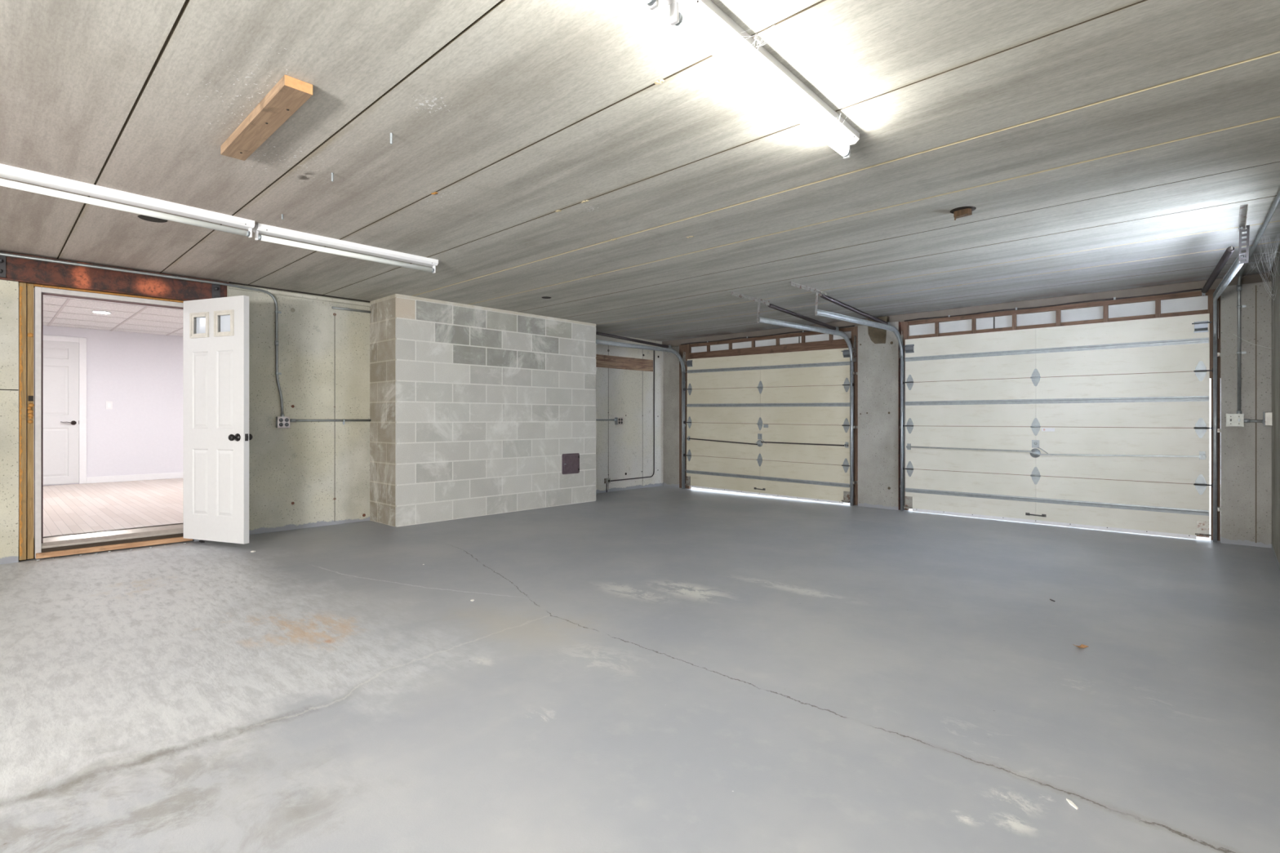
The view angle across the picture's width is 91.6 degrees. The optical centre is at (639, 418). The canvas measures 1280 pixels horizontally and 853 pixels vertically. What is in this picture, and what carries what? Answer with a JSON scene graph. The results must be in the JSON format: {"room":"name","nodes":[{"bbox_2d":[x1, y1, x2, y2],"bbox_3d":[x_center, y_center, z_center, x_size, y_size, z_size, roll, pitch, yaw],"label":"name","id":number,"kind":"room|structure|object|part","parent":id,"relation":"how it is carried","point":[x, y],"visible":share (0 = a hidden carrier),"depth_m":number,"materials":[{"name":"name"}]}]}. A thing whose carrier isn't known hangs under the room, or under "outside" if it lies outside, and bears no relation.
{"room":"residential garage","nodes":[
{"label":"residential garage","id":0,"kind":"room"},
{"bbox_2d":[33,324,182,486],"bbox_3d":[-7.864,-0.179,8.747,0.100,2.180,7.200,0,0,43],"label":"wall","id":1,"kind":"structure","parent":0,"point":[141,374],"depth_m":9.12,"materials":[{"name":"white paint"}]},
{"bbox_2d":[33,339,79,485],"bbox_3d":[-8.149,-0.084,8.329,0.056,1.960,0.960,0,0,43],"label":"door","id":2,"kind":"structure","parent":1,"relation":"in","point":[60,358],"depth_m":8.55,"materials":[{"name":"white paint"}]},
{"bbox_3d":[-7.894,0.056,8.592,0.045,0.060,0.166,0,0,43],"label":"lever handle","id":3,"kind":"part","parent":2,"relation":"part of","materials":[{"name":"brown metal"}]},
{"bbox_2d":[33,333,86,484],"bbox_3d":[-8.161,-0.114,8.343,0.020,2.050,1.105,0,0,43],"label":"door frame","id":4,"kind":"structure","parent":1,"relation":"attached to","point":[82,341],"depth_m":8.70,"materials":[{"name":"white paint"}]},
{"bbox_2d":[106,401,112,408],"bbox_3d":[-7.619,-0.194,8.928,0.010,0.116,0.072,0,0,43],"label":"light switch","id":5,"kind":"object","parent":1,"relation":"attached to","point":[108,404],"visible":1,"depth_m":8.93,"materials":[{"name":"white paint"}]},
{"bbox_2d":[86,472,182,483],"bbox_3d":[-6.572,0.866,10.041,0.014,0.090,3.545,0,0,43],"label":"baseboard","id":6,"kind":"structure","parent":1,"relation":"attached to","point":[168,475],"depth_m":9.12,"materials":[{"name":"white paint"}]},
{"bbox_2d":[33,478,182,546],"bbox_3d":[-5.966,0.936,6.967,5.104,0.050,7.200,0,0,43],"label":"floor","id":7,"kind":"structure","parent":0,"point":[74,509],"depth_m":6.46,"materials":[{"name":"brown wood"}]},
{"bbox_2d":[33,287,182,336],"bbox_3d":[-5.992,-1.276,6.991,5.034,0.025,7.200,0,0,43],"label":"ceiling","id":8,"kind":"structure","parent":0,"point":[57,311],"depth_m":7.76,"materials":[{"name":"tile"}]},
{"bbox_2d":[91,310,111,313],"bbox_3d":[-6.377,-1.261,7.366,0.184,0.010,0.184,0,0,43],"label":"recessed light","id":9,"kind":"object","parent":8,"relation":"in","point":[93,311],"visible":1,"depth_m":7.33,"materials":[{"name":"white plastic"}]},
{"bbox_2d":[0,280,663,564],"bbox_3d":[-3.987,-0.082,5.290,0.218,2.266,12.660,0,0,43],"label":"wall","id":10,"kind":"structure","parent":0,"point":[303,474],"depth_m":6.06,"materials":[{"name":"concrete"}]},
{"bbox_2d":[26,283,183,302],"bbox_3d":[-4.231,-0.993,4.986,0.097,0.019,1.066,0,0,43],"label":"seal","id":11,"kind":"object","parent":10,"relation":"attached to","point":[34,285],"visible":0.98,"depth_m":4.92,"materials":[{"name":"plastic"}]},
{"bbox_2d":[34,286,183,558],"bbox_3d":[-4.212,0.028,5.018,0.122,2.026,0.966,0,0,43],"label":"door frame","id":12,"kind":"structure","parent":10,"relation":"attached to","point":[39,292],"depth_m":4.65,"materials":[{"name":"white paint"}]},
{"bbox_2d":[0,251,228,301],"bbox_3d":[-4.609,-1.104,4.545,0.130,0.201,2.724,0,0,43],"label":"lintel","id":13,"kind":"object","parent":10,"relation":"attached to","point":[11,268],"visible":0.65,"depth_m":4.92,"materials":[{"name":"brown metal"}]},
{"bbox_2d":[0,252,284,416],"bbox_3d":[-4.397,-0.597,4.654,0.054,1.192,3.172,0,0,43],"label":"conduit","id":14,"kind":"object","parent":10,"relation":"attached to","point":[276,341],"visible":1,"depth_m":5.29,"materials":[{"name":"metal"}]},
{"bbox_2d":[183,295,253,544],"bbox_3d":[-3.512,0.007,5.146,0.736,2.000,0.188,0,0,20],"label":"door","id":15,"kind":"structure","parent":10,"relation":"in","point":[216,435],"depth_m":5.11,"materials":[{"name":"white paint"}]},
{"bbox_3d":[-3.651,-0.778,5.198,0.218,0.209,0.074,0,0,20],"label":"pane frame","id":16,"kind":"part","parent":15,"relation":"part of","materials":[{"name":"beige wood"}]},
{"bbox_3d":[-3.651,-0.778,5.198,0.150,0.141,0.006,0,0,20],"label":"pane","id":17,"kind":"part","parent":15,"relation":"part of","materials":[{"name":"clear glass"}]},
{"bbox_3d":[-3.381,-0.778,5.097,0.220,0.209,0.074,0,0,20],"label":"pane frame","id":18,"kind":"part","parent":15,"relation":"part of","materials":[{"name":"beige wood"}]},
{"bbox_3d":[-3.381,-0.778,5.097,0.152,0.141,0.006,0,0,20],"label":"pane","id":19,"kind":"part","parent":15,"relation":"part of","materials":[{"name":"clear glass"}]},
{"bbox_3d":[-3.259,0.150,4.990,0.064,0.064,0.071,0,0,20],"label":"knob","id":20,"kind":"part","parent":15,"relation":"part of","materials":[{"name":"black metal"}]},
{"bbox_2d":[275,416,289,427],"bbox_3d":[-3.334,0.033,5.807,0.064,0.106,0.106,0,0,43],"label":"outlet box","id":21,"kind":"object","parent":10,"relation":"attached to","point":[281,421],"visible":1,"depth_m":5.78,"materials":[{"name":"metal"}]},
{"bbox_2d":[289,418,370,424],"bbox_3d":[-3.036,0.029,6.147,0.032,0.058,0.767,0,0,43],"label":"conduit","id":22,"kind":"object","parent":10,"relation":"attached to","point":[344,420],"visible":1,"depth_m":6.08,"materials":[{"name":"metal"}]},
{"bbox_2d":[331,306,371,313],"bbox_3d":[-2.907,-1.100,6.284,0.023,0.025,0.390,0,0,43],"label":"conduit","id":23,"kind":"object","parent":10,"relation":"attached to","point":[332,307],"visible":1,"depth_m":6.27,"materials":[{"name":"metal"}]},
{"bbox_2d":[595,418,616,421],"bbox_3d":[-0.655,0.016,8.685,0.032,0.031,0.892,0,0,43],"label":"conduit","id":24,"kind":"object","parent":10,"relation":"attached to","point":[613,420],"visible":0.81,"depth_m":8.87,"materials":[{"name":"metal"}]},
{"bbox_2d":[604,478,610,483],"bbox_3d":[-0.465,0.886,8.875,0.051,0.070,0.080,0,0,43],"label":"junction box","id":25,"kind":"object","parent":10,"relation":"attached to","point":[606,480],"visible":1,"depth_m":8.85,"materials":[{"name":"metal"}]},
{"bbox_2d":[614,417,622,424],"bbox_3d":[-0.304,0.033,9.033,0.069,0.106,0.106,0,0,43],"label":"outlet box","id":26,"kind":"object","parent":10,"relation":"attached to","point":[619,420],"visible":1,"depth_m":9.00,"materials":[{"name":"metal"}]},
{"bbox_3d":[-0.284,0.033,9.014,0.004,0.106,0.106,0,0,43],"label":"plate","id":27,"kind":"part","parent":26,"relation":"part of","materials":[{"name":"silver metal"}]},
{"bbox_2d":[595,354,653,371],"bbox_3d":[-0.224,-0.819,9.169,0.006,0.180,1.240,0,0,43],"label":"board","id":28,"kind":"object","parent":10,"relation":"attached to","point":[602,361],"visible":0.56,"depth_m":9.15,"materials":[{"name":"brown wood"}]},
{"bbox_2d":[610,350,654,481],"bbox_3d":[-0.110,-0.099,9.271,0.016,2.000,0.973,0,0,43],"label":"conduit","id":29,"kind":"object","parent":10,"relation":"attached to","point":[654,350],"visible":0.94,"depth_m":9.61,"materials":[{"name":"metal"}]},
{"bbox_2d":[369,293,595,527],"bbox_3d":[-1.676,-0.081,7.193,0.583,2.265,2.641,0,0,43],"label":"wall","id":30,"kind":"structure","parent":0,"point":[475,411],"depth_m":6.64,"materials":[{"name":"concrete"}]},
{"bbox_2d":[561,453,579,474],"bbox_3d":[-0.842,0.551,7.636,0.030,0.250,0.276,0,0,43],"label":"door","id":31,"kind":"structure","parent":30,"relation":"in","point":[570,462],"depth_m":7.62,"materials":[{"name":"brown metal"}]},
{"bbox_2d":[595,331,671,348],"bbox_3d":[-0.090,-1.078,8.594,0.044,0.121,1.605,0,0,44],"label":"spring","id":32,"kind":"object","parent":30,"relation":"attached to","point":[597,332],"visible":0.94,"depth_m":8.56,"materials":[{"name":"metal"}]},
{"bbox_2d":[595,339,685,488],"bbox_3d":[0.033,0.010,8.682,0.071,2.077,1.911,0,0,44],"label":"door track","id":33,"kind":"object","parent":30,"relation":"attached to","point":[682,361],"visible":0.97,"depth_m":9.27,"materials":[{"name":"metal"}]},
{"bbox_2d":[0,485,1279,852],"bbox_3d":[-1.477,1.151,2.935,7.141,0.200,12.660,0,0,43],"label":"floor","id":34,"kind":"structure","parent":0,"point":[660,668],"depth_m":2.43,"materials":[{"name":"paint"}]},
{"bbox_2d":[18,282,26,559],"bbox_3d":[-4.569,0.019,4.603,0.089,2.040,0.037,0,0,43],"label":"stud","id":35,"kind":"object","parent":34,"relation":"on","point":[22,286],"visible":1,"depth_m":4.57,"materials":[{"name":"brown wood"}]},
{"bbox_2d":[26,283,34,559],"bbox_3d":[-4.544,0.019,4.637,0.102,2.040,0.040,0,0,43],"label":"stud","id":36,"kind":"object","parent":34,"relation":"on","point":[29,289],"visible":0.97,"depth_m":4.61,"materials":[{"name":"brown wood"}]},
{"bbox_2d":[26,523,182,558],"bbox_3d":[-4.312,0.981,5.052,0.070,0.140,1.070,0,0,43],"label":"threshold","id":37,"kind":"structure","parent":34,"relation":"on","point":[176,523],"depth_m":5.00,"materials":[{"name":"brown wood"}]},
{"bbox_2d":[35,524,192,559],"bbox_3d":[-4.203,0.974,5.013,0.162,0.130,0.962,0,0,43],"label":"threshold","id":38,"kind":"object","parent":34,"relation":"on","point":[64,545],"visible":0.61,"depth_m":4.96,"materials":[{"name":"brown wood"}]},
{"bbox_3d":[-4.220,0.945,5.024,0.122,0.072,0.890,0,0,43],"label":"metal sill","id":39,"kind":"part","parent":38,"relation":"part of","materials":[{"name":"metal"}]},
{"bbox_2d":[1066,798,1078,809],"bbox_3d":[1.176,1.049,1.693,0.010,0.004,0.044,0,0,3],"label":"debris sliver","id":40,"kind":"object","parent":34,"relation":"on","point":[1069,802],"visible":1,"depth_m":1.69,"materials":[{"name":"white paint"}]},
{"bbox_2d":[1072,644,1088,648],"bbox_3d":[2.016,1.043,2.848,0.048,0.014,0.041,0,0,-17],"label":"dry leaf","id":41,"kind":"object","parent":34,"relation":"on","point":[1082,646],"visible":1,"depth_m":2.84,"materials":[{"name":"orange plant"}]},
{"bbox_2d":[0,0,1279,341],"bbox_3d":[-1.470,-1.312,2.928,7.121,0.205,12.660,0,0,43],"label":"ceiling","id":42,"kind":"structure","parent":0,"point":[585,161],"depth_m":2.78,"materials":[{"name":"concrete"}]},
{"bbox_2d":[0,163,254,237],"bbox_3d":[-2.784,-1.168,3.372,0.108,0.094,1.220,0,0,38],"label":"strip light","id":43,"kind":"object","parent":42,"relation":"attached to","point":[6,171],"visible":1,"depth_m":3.33,"materials":[{"name":"white metal"}]},
{"bbox_2d":[220,74,312,160],"bbox_3d":[-1.527,-1.194,2.514,0.842,0.040,0.094,0,0,43],"label":"block","id":44,"kind":"object","parent":42,"relation":"attached to","point":[289,93],"visible":1,"depth_m":2.43,"materials":[{"name":"brown wood"}]},
{"bbox_2d":[331,172,333,182],"bbox_3d":[-1.520,-1.194,3.073,0.012,0.042,0.011,0,0,43],"label":"bolt","id":45,"kind":"object","parent":42,"relation":"hanging from","point":[332,173],"visible":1,"depth_m":3.07,"materials":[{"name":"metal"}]},
{"bbox_2d":[253,222,438,273],"bbox_3d":[-1.994,-1.168,4.342,0.108,0.094,1.220,0,0,43],"label":"strip light","id":46,"kind":"object","parent":42,"relation":"attached to","point":[262,228],"visible":0.99,"depth_m":4.25,"materials":[{"name":"white metal"}]},
{"bbox_2d":[389,132,392,144],"bbox_3d":[-1.058,-1.192,2.646,0.012,0.045,0.011,0,0,43],"label":"bolt","id":47,"kind":"object","parent":42,"relation":"hanging from","point":[390,134],"visible":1,"depth_m":2.64,"materials":[{"name":"metal"}]},
{"bbox_2d":[641,0,658,9],"bbox_3d":[-0.358,-1.168,1.241,0.108,0.094,1.220,0,0,41],"label":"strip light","id":48,"kind":"object","parent":42,"relation":"attached to","point":[652,4],"visible":1,"depth_m":1.69,"materials":[{"name":"white metal"}]},
{"bbox_2d":[728,291,769,323],"bbox_3d":[1.093,-1.092,6.187,0.033,0.246,0.681,0,0,43],"label":"hanger","id":49,"kind":"object","parent":42,"relation":"hanging from","point":[753,299],"visible":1,"depth_m":6.24,"materials":[{"name":"metal"}]},
{"bbox_2d":[766,303,839,330],"bbox_3d":[1.829,-1.110,6.896,1.460,0.167,0.041,0,0,-43],"label":"spring","id":50,"kind":"object","parent":49,"relation":"attached to","point":[772,306],"visible":0.97,"depth_m":6.84,"materials":[{"name":"metal"}]},
{"bbox_2d":[658,0,859,159],"bbox_3d":[0.493,-1.168,2.218,0.108,0.094,1.220,0,0,41],"label":"strip light","id":51,"kind":"object","parent":42,"relation":"attached to","point":[703,21],"visible":1,"depth_m":2.06,"materials":[{"name":"white metal"}]},
{"bbox_2d":[733,24,849,125],"bbox_3d":[0.570,-1.193,2.172,0.120,0.089,0.768,0,0,43],"label":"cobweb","id":52,"kind":"object","parent":51,"relation":"attached to","point":[774,24],"visible":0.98,"depth_m":1.96},
{"bbox_2d":[787,281,826,315],"bbox_3d":[1.556,-1.092,5.752,0.033,0.246,0.681,0,0,43],"label":"hanger","id":53,"kind":"object","parent":42,"relation":"hanging from","point":[794,284],"visible":1,"depth_m":5.79,"materials":[{"name":"metal"}]},
{"bbox_2d":[818,293,890,325],"bbox_3d":[2.249,-1.105,6.434,1.556,0.177,0.044,0,0,-45],"label":"spring","id":54,"kind":"object","parent":53,"relation":"attached to","point":[823,295],"visible":0.96,"depth_m":6.35,"materials":[{"name":"metal"}]},
{"bbox_2d":[953,208,972,220],"bbox_3d":[1.876,-1.186,3.616,0.090,0.058,0.042,0,0,43],"label":"plug","id":55,"kind":"object","parent":42,"relation":"hanging from","point":[967,211],"visible":1,"depth_m":3.60,"materials":[{"name":"brown wood"}]},
{"bbox_2d":[1238,204,1249,263],"bbox_3d":[3.666,-1.092,3.773,0.052,0.246,0.681,0,0,43],"label":"hanger","id":56,"kind":"object","parent":42,"relation":"hanging from","point":[1242,225],"visible":1,"depth_m":3.87,"materials":[{"name":"metal"}]},
{"bbox_2d":[1201,245,1235,296],"bbox_3d":[4.232,-1.064,4.573,0.041,0.090,1.566,0,0,37],"label":"spring","id":57,"kind":"object","parent":56,"relation":"attached to","point":[1226,255],"visible":1,"depth_m":4.41,"materials":[{"name":"metal"}]},
{"bbox_2d":[1237,236,1279,348],"bbox_3d":[4.484,-0.883,4.490,0.220,0.670,1.526,0,0,41],"label":"cobweb","id":58,"kind":"object","parent":42,"relation":"hanging from","point":[1274,254],"visible":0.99,"depth_m":4.35},
{"bbox_2d":[692,484,1210,537],"bbox_3d":[4.424,1.191,10.563,16.000,0.220,6.538,0,0,43],"label":"driveway","id":59,"kind":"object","parent":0,"point":[1210,484],"depth_m":7.63,"materials":[{"name":"white concrete"}]},
{"bbox_2d":[663,280,1271,547],"bbox_3d":[2.771,-0.071,7.450,6.721,2.245,0.262,0,0,43],"label":"wall","id":60,"kind":"structure","parent":0,"point":[1246,451],"depth_m":5.24,"materials":[{"name":"concrete"}]},
{"bbox_2d":[679,344,691,488],"bbox_3d":[0.682,-0.035,9.399,0.193,2.168,0.045,0,0,43],"label":"door frame","id":61,"kind":"structure","parent":60,"relation":"attached to","point":[683,348],"depth_m":9.42,"materials":[{"name":"brown wood"}]},
{"bbox_2d":[680,324,854,345],"bbox_3d":[1.625,-1.135,8.566,2.750,0.032,0.019,0,0,43],"label":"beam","id":62,"kind":"structure","parent":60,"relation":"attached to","point":[854,325],"depth_m":8.57,"materials":[{"name":"wood"}]},
{"bbox_2d":[683,347,853,503],"bbox_3d":[1.626,0.077,8.409,2.617,1.903,0.087,1,1,43],"label":"garage door","id":63,"kind":"structure","parent":60,"relation":"in","point":[777,424],"depth_m":8.29,"materials":[{"name":"metal"}]},
{"bbox_3d":[1.142,0.319,8.835,1.223,0.058,0.006,1,1,43],"label":"lock rod","id":64,"kind":"part","parent":63,"relation":"part of","materials":[{"name":"metal"}]},
{"bbox_3d":[1.616,0.240,8.404,0.064,0.078,0.019,1,1,43],"label":"latch plate","id":65,"kind":"part","parent":63,"relation":"part of","materials":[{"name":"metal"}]},
{"bbox_3d":[2.077,0.320,7.957,1.222,0.016,0.006,1,1,43],"label":"lock rod","id":66,"kind":"part","parent":63,"relation":"part of","materials":[{"name":"metal"}]},
{"bbox_2d":[688,327,851,359],"bbox_3d":[1.661,-0.981,8.521,2.821,0.275,0.098,0,0,43],"label":"frame","id":67,"kind":"object","parent":60,"relation":"attached to","point":[811,340],"visible":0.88,"depth_m":8.38,"materials":[{"name":"brown wood"}]},
{"bbox_3d":[1.646,-0.914,8.505,2.821,0.140,0.054,0,0,43],"label":"plate","id":68,"kind":"part","parent":67,"relation":"part of","materials":[{"name":"brown wood"}]},
{"bbox_3d":[1.652,-1.098,8.510,2.821,0.042,0.038,0,0,43],"label":"plate","id":69,"kind":"part","parent":67,"relation":"part of","materials":[{"name":"brown wood"}]},
{"bbox_2d":[758,316,857,506],"bbox_3d":[1.911,0.010,6.921,1.918,2.077,0.063,0,0,-41],"label":"door track","id":70,"kind":"object","parent":60,"relation":"attached to","point":[852,352],"visible":1,"depth_m":7.48,"materials":[{"name":"metal"}]},
{"bbox_2d":[851,326,857,505],"bbox_3d":[2.632,-0.035,7.571,0.108,2.168,0.045,0,0,43],"label":"door frame","id":71,"kind":"structure","parent":60,"relation":"attached to","point":[854,330],"depth_m":7.56,"materials":[{"name":"grey metal"}]},
{"bbox_2d":[857,325,857,506],"bbox_3d":[2.635,-0.033,7.497,0.004,2.162,0.060,0,0,43],"label":"edge","id":72,"kind":"structure","parent":60,"relation":"attached to","point":[857,326],"depth_m":7.47,"materials":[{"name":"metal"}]},
{"bbox_2d":[816,309,904,511],"bbox_3d":[2.361,0.010,6.497,1.913,2.077,0.080,0,0,-45],"label":"door track","id":73,"kind":"object","parent":60,"relation":"attached to","point":[820,313],"visible":1,"depth_m":7.07,"materials":[{"name":"metal"}]},
{"bbox_2d":[898,321,900,510],"bbox_3d":[2.990,-0.033,7.163,0.004,2.162,0.060,0,0,43],"label":"edge","id":74,"kind":"structure","parent":60,"relation":"attached to","point":[899,322],"depth_m":7.15,"materials":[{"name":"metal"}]},
{"bbox_2d":[900,321,909,510],"bbox_3d":[3.054,-0.035,7.175,0.080,2.168,0.045,0,0,43],"label":"door frame","id":75,"kind":"structure","parent":60,"relation":"attached to","point":[904,325],"depth_m":7.15,"materials":[{"name":"brown wood"}]},
{"bbox_2d":[662,272,1270,347],"bbox_3d":[2.830,-1.167,7.512,6.721,0.096,0.090,0,0,43],"label":"lintel","id":76,"kind":"object","parent":60,"relation":"attached to","point":[1255,278],"visible":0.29,"depth_m":6.40,"materials":[{"name":"wood"}]},
{"bbox_2d":[904,288,1202,321],"bbox_3d":[4.014,-1.135,6.326,2.600,0.032,0.019,0,0,43],"label":"cable","id":77,"kind":"object","parent":60,"relation":"attached to","point":[1113,298],"visible":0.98,"depth_m":6.16,"materials":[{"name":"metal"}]},
{"bbox_2d":[902,313,1213,539],"bbox_3d":[3.958,0.070,6.221,2.634,1.951,0.087,0,0,43],"label":"garage door","id":78,"kind":"structure","parent":60,"relation":"in","point":[1105,426],"depth_m":6.02,"materials":[{"name":"metal"}]},
{"bbox_3d":[3.474,0.322,6.648,1.231,0.026,0.006,0,0,43],"label":"lock rod","id":79,"kind":"part","parent":78,"relation":"part of","materials":[{"name":"metal"}]},
{"bbox_3d":[3.950,0.252,6.215,0.064,0.078,0.019,0,0,43],"label":"latch plate","id":80,"kind":"part","parent":78,"relation":"part of","materials":[{"name":"metal"}]},
{"bbox_3d":[3.947,0.960,6.210,0.176,0.026,0.030,0,0,43],"label":"lift handle","id":81,"kind":"part","parent":78,"relation":"part of","materials":[{"name":"black metal"}]},
{"bbox_3d":[4.415,0.340,5.765,1.231,0.046,0.006,0,0,43],"label":"lock rod","id":82,"kind":"part","parent":78,"relation":"part of","materials":[{"name":"metal"}]},
{"bbox_2d":[907,289,1208,339],"bbox_3d":[4.038,-0.999,6.305,2.696,0.240,0.117,0,0,43],"label":"frame","id":83,"kind":"object","parent":60,"relation":"attached to","point":[1193,303],"visible":0.81,"depth_m":6.12,"materials":[{"name":"brown wood"}]},
{"bbox_3d":[4.022,-0.915,6.288,2.696,0.072,0.036,0,0,43],"label":"plate","id":84,"kind":"part","parent":83,"relation":"part of","materials":[{"name":"brown wood"}]},
{"bbox_2d":[1208,288,1220,541],"bbox_3d":[4.969,-0.035,5.378,0.074,2.168,0.045,0,0,43],"label":"door frame","id":85,"kind":"structure","parent":60,"relation":"attached to","point":[1218,379],"depth_m":5.35,"materials":[{"name":"white metal"}]},
{"bbox_2d":[1213,253,1244,542],"bbox_3d":[4.353,0.010,4.629,0.084,2.077,1.914,0,0,40],"label":"door track","id":86,"kind":"object","parent":60,"relation":"attached to","point":[1235,267],"visible":0.94,"depth_m":5.28,"materials":[{"name":"metal"}]},
{"bbox_2d":[1226,413,1244,426],"bbox_3d":[4.957,0.011,5.182,0.112,0.112,0.058,0,0,43],"label":"switch box","id":87,"kind":"object","parent":60,"relation":"attached to","point":[1232,420],"visible":1,"depth_m":5.16,"materials":[{"name":"metal"}]},
{"bbox_2d":[1244,418,1262,422],"bbox_3d":[5.054,0.018,5.106,0.161,0.035,0.032,0,0,43],"label":"conduit","id":88,"kind":"object","parent":60,"relation":"attached to","point":[1246,420],"visible":0.73,"depth_m":5.11,"materials":[{"name":"metal"}]},
{"bbox_2d":[1236,189,1279,413],"bbox_3d":[4.120,-0.618,4.155,0.058,1.190,2.701,0,0,41],"label":"conduit","id":89,"kind":"object","parent":60,"relation":"attached to","point":[1277,200],"visible":1,"depth_m":5.16,"materials":[{"name":"metal"}]},
{"bbox_2d":[1262,411,1272,426],"bbox_3d":[5.040,0.001,4.993,0.050,0.116,0.126,0,0,43],"label":"junction box","id":90,"kind":"object","parent":60,"relation":"attached to","point":[1267,416],"visible":1,"depth_m":4.95,"materials":[{"name":"metal"}]},
{"bbox_3d":[5.024,0.001,5.009,0.005,0.116,0.126,0,0,43],"label":"plate","id":91,"kind":"part","parent":90,"relation":"part of","materials":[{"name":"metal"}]},
{"bbox_2d":[1270,244,1279,569],"bbox_3d":[1.054,-0.082,0.561,0.200,2.266,12.660,0,0,43],"label":"wall","id":92,"kind":"structure","parent":0,"point":[1276,303],"depth_m":4.60,"materials":[{"name":"concrete"}]}
]}

